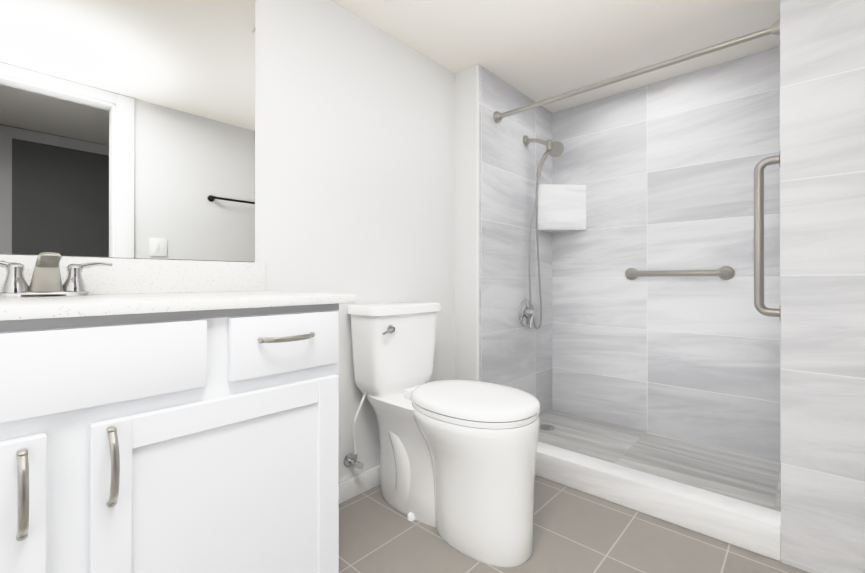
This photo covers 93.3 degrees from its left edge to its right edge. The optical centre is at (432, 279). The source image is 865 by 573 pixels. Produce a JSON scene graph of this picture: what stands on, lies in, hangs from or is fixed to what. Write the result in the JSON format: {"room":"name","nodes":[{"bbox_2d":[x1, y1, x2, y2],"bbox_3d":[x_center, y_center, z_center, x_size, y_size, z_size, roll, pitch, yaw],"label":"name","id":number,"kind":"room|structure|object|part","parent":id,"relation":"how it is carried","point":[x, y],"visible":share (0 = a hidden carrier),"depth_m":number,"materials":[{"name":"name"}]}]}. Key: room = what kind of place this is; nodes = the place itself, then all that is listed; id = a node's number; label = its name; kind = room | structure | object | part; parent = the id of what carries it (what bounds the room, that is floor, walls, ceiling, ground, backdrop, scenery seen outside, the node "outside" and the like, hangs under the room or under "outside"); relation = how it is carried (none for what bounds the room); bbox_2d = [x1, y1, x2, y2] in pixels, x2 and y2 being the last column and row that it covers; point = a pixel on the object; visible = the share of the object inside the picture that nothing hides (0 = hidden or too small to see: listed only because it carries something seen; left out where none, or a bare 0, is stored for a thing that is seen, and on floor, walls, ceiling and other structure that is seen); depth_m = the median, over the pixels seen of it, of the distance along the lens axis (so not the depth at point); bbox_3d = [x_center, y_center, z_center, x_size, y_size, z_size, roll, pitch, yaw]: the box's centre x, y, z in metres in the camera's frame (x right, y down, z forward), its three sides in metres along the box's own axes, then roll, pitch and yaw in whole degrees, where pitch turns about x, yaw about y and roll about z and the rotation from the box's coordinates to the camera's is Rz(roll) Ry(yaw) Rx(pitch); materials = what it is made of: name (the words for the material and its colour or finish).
{"room":"bathroom","nodes":[
{"label":"bathroom","id":0,"kind":"room"},
{"bbox_2d":[0,0,454,482],"bbox_3d":[-0.694,-0.106,1.416,0.100,2.050,2.325,0,0,42],"label":"wall","id":1,"kind":"structure","parent":0,"point":[354,154],"depth_m":1.73,"materials":[{"name":"paint"}]},
{"bbox_2d":[0,0,254,261],"bbox_3d":[-0.992,-0.571,1.010,0.005,1.021,1.111,0,0,42],"label":"mirror","id":2,"kind":"object","parent":1,"relation":"attached to","point":[127,128],"visible":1,"depth_m":1.15,"materials":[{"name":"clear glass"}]},
{"bbox_2d":[0,255,264,293],"bbox_3d":[-0.975,-0.008,1.013,0.020,0.098,1.141,0,0,42],"label":"backsplash","id":3,"kind":"structure","parent":1,"relation":"attached to","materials":[{"name":"stone"}]},
{"bbox_2d":[339,465,379,503],"bbox_3d":[-0.229,0.879,1.822,0.040,0.082,1.095,0,0,42],"label":"baseboard","id":4,"kind":"structure","parent":1,"relation":"attached to","point":[354,486],"depth_m":1.70,"materials":[{"name":"white paint"}]},
{"bbox_2d":[455,65,475,380],"bbox_3d":[0.463,-0.103,2.581,0.243,2.050,0.955,0,0,42],"label":"wall","id":5,"kind":"structure","parent":0,"point":[465,224],"depth_m":2.19,"materials":[{"name":"paint"}]},
{"bbox_2d":[476,64,478,380],"bbox_3d":[0.238,-0.104,2.145,0.012,2.050,0.008,0,0,42],"label":"trim","id":6,"kind":"structure","parent":5,"relation":"attached to","point":[477,222],"depth_m":2.14,"materials":[{"name":"white paint"}]},
{"bbox_2d":[479,65,551,415],"bbox_3d":[0.525,-0.104,2.462,0.010,2.050,0.847,0,0,42],"label":"wall tile","id":7,"kind":"structure","parent":5,"relation":"attached to","point":[514,352],"depth_m":2.39,"materials":[{"name":"grey tile"}]},
{"bbox_2d":[519,136,563,329],"bbox_3d":[0.662,-0.284,2.455,0.202,1.194,0.217,0,0,42],"label":"shower head","id":8,"kind":"object","parent":7,"relation":"attached to","point":[527,313],"visible":1,"depth_m":2.47},
{"bbox_2d":[493,18,779,122],"bbox_3d":[0.802,-0.900,1.864,1.205,0.064,0.064,0,0,42],"label":"rail","id":9,"kind":"object","parent":7,"relation":"attached to","point":[773,29],"visible":0.83,"depth_m":1.73,"materials":[{"name":"silver metal"}]},
{"bbox_2d":[552,46,780,461],"bbox_3d":[1.312,-0.104,2.385,1.257,2.050,0.100,0,0,42],"label":"wall tile","id":10,"kind":"structure","parent":5,"relation":"attached to","point":[663,171],"depth_m":2.28,"materials":[{"name":"grey tile"}]},
{"bbox_2d":[538,184,585,232],"bbox_3d":[0.822,-0.459,2.607,0.231,0.290,0.231,0,0,42],"label":"corner shelf","id":11,"kind":"object","parent":10,"relation":"attached to","point":[561,208],"visible":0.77,"depth_m":2.61,"materials":[{"name":"tile"}]},
{"bbox_2d":[625,266,734,279],"bbox_3d":[1.331,-0.031,2.248,0.532,0.072,0.077,0,0,42],"label":"grab rail","id":12,"kind":"object","parent":10,"relation":"attached to","point":[726,273],"visible":1,"depth_m":2.18,"materials":[{"name":"silver metal"}]},
{"bbox_2d":[331,0,779,112],"bbox_3d":[0.744,-1.162,0.755,3.120,0.060,3.280,0,0,42],"label":"ceiling","id":13,"kind":"structure","parent":0,"point":[536,50],"depth_m":1.89,"materials":[{"name":"paint"}]},
{"bbox_2d":[339,475,809,572],"bbox_3d":[0.744,0.948,0.751,3.120,0.060,3.280,0,0,42],"label":"floor","id":14,"kind":"structure","parent":0,"point":[576,531],"depth_m":1.41,"materials":[{"name":"tile"}]},
{"bbox_2d":[0,252,355,572],"bbox_3d":[-0.772,0.429,0.828,0.569,0.978,1.141,0,0,42],"label":"bathroom vanity","id":15,"kind":"object","parent":14,"relation":"on","point":[169,416],"visible":1,"depth_m":0.80,"materials":[{"name":"white wood"}]},
{"bbox_3d":[-0.612,0.326,0.610,0.039,0.135,0.012,0,0,42],"label":"pull door","id":16,"kind":"part","parent":15,"relation":"part of","materials":[{"name":"silver metal"}]},
{"bbox_3d":[-0.781,0.522,0.468,0.020,0.552,0.492,0,0,42],"label":"door","id":17,"kind":"part","parent":15,"relation":"part of","materials":[{"name":"white wood"}]},
{"bbox_2d":[0,252,112,297],"bbox_3d":[-0.881,-0.009,0.934,0.138,0.100,0.247,0,0,42],"label":"faucet","id":18,"kind":"object","parent":15,"relation":"on","point":[46,282],"depth_m":0.94,"materials":[{"name":"silver metal"}]},
{"bbox_3d":[-0.540,0.320,0.690,0.039,0.135,0.012,0,0,42],"label":"pull door","id":19,"kind":"part","parent":15,"relation":"part of","materials":[{"name":"silver metal"}]},
{"bbox_3d":[-0.413,0.522,0.872,0.020,0.552,0.492,0,0,42],"label":"door","id":20,"kind":"part","parent":15,"relation":"part of","materials":[{"name":"white wood"}]},
{"bbox_3d":[-0.337,0.149,0.956,0.020,0.133,0.266,0,0,42],"label":"drawer","id":21,"kind":"part","parent":15,"relation":"part of","materials":[{"name":"white wood"}]},
{"bbox_3d":[-0.323,0.134,0.928,0.039,0.012,0.135,0,0,42],"label":"pull drawer","id":22,"kind":"part","parent":15,"relation":"part of","materials":[{"name":"silver metal"}]},
{"bbox_2d":[343,302,539,566],"bbox_3d":[0.043,0.512,1.579,0.766,0.815,0.406,0,0,42],"label":"toilet","id":23,"kind":"object","parent":14,"relation":"on","point":[457,463],"visible":1,"depth_m":1.43,"materials":[{"name":"white ceramic"}]},
{"bbox_3d":[-0.172,0.204,1.579,0.018,0.024,0.063,0,0,42],"label":"lever","id":24,"kind":"part","parent":23,"relation":"part of","materials":[{"name":"silver metal"}]},
{"bbox_3d":[-0.158,0.317,1.762,0.192,0.343,0.384,0,0,42],"label":"tank","id":25,"kind":"part","parent":23,"relation":"part of","materials":[{"name":"white ceramic"}]},
{"bbox_3d":[-0.156,0.125,1.761,0.214,0.040,0.406,0,0,42],"label":"tank lid","id":26,"kind":"part","parent":23,"relation":"part of","materials":[{"name":"white ceramic"}]},
{"bbox_3d":[0.147,0.457,1.485,0.482,0.019,0.374,0,0,42],"label":"seat","id":27,"kind":"part","parent":23,"relation":"part of","materials":[{"name":"white plastic"}]},
{"bbox_3d":[0.147,0.428,1.485,0.484,0.034,0.376,0,0,42],"label":"lid","id":28,"kind":"part","parent":23,"relation":"part of","materials":[{"name":"white plastic"}]},
{"bbox_2d":[535,441,780,560],"bbox_3d":[0.723,0.863,1.774,1.207,0.115,0.115,0,0,42],"label":"sill","id":29,"kind":"structure","parent":14,"relation":"on","point":[745,525],"depth_m":1.55,"materials":[{"name":"tile"}]},
{"bbox_2d":[538,410,780,511],"bbox_3d":[1.011,0.903,2.090,1.207,0.035,0.740,0,0,42],"label":"pan","id":30,"kind":"object","parent":14,"relation":"on","point":[755,480],"visible":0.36,"depth_m":2.03,"materials":[{"name":"tile"}]},
{"bbox_2d":[540,424,554,430],"bbox_3d":[0.679,0.884,2.433,0.096,0.005,0.096,0,0,42],"label":"floor drain","id":31,"kind":"object","parent":30,"relation":"on","point":[546,427],"visible":0.83,"depth_m":2.42,"materials":[{"name":"silver metal"}]},
{"bbox_2d":[780,0,864,572],"bbox_3d":[1.578,-0.105,1.498,0.430,2.050,0.855,0,0,42],"label":"tiled wall","id":32,"kind":"structure","parent":0,"point":[822,159],"depth_m":1.26,"materials":[{"name":"grey tile"}]},
{"bbox_2d":[754,152,780,320],"bbox_3d":[1.309,-0.165,1.591,0.090,0.670,0.080,0,0,42],"label":"grab rail","id":33,"kind":"object","parent":32,"relation":"attached to","point":[759,305],"visible":0.79,"depth_m":1.60,"materials":[{"name":"silver metal"}]}
]}

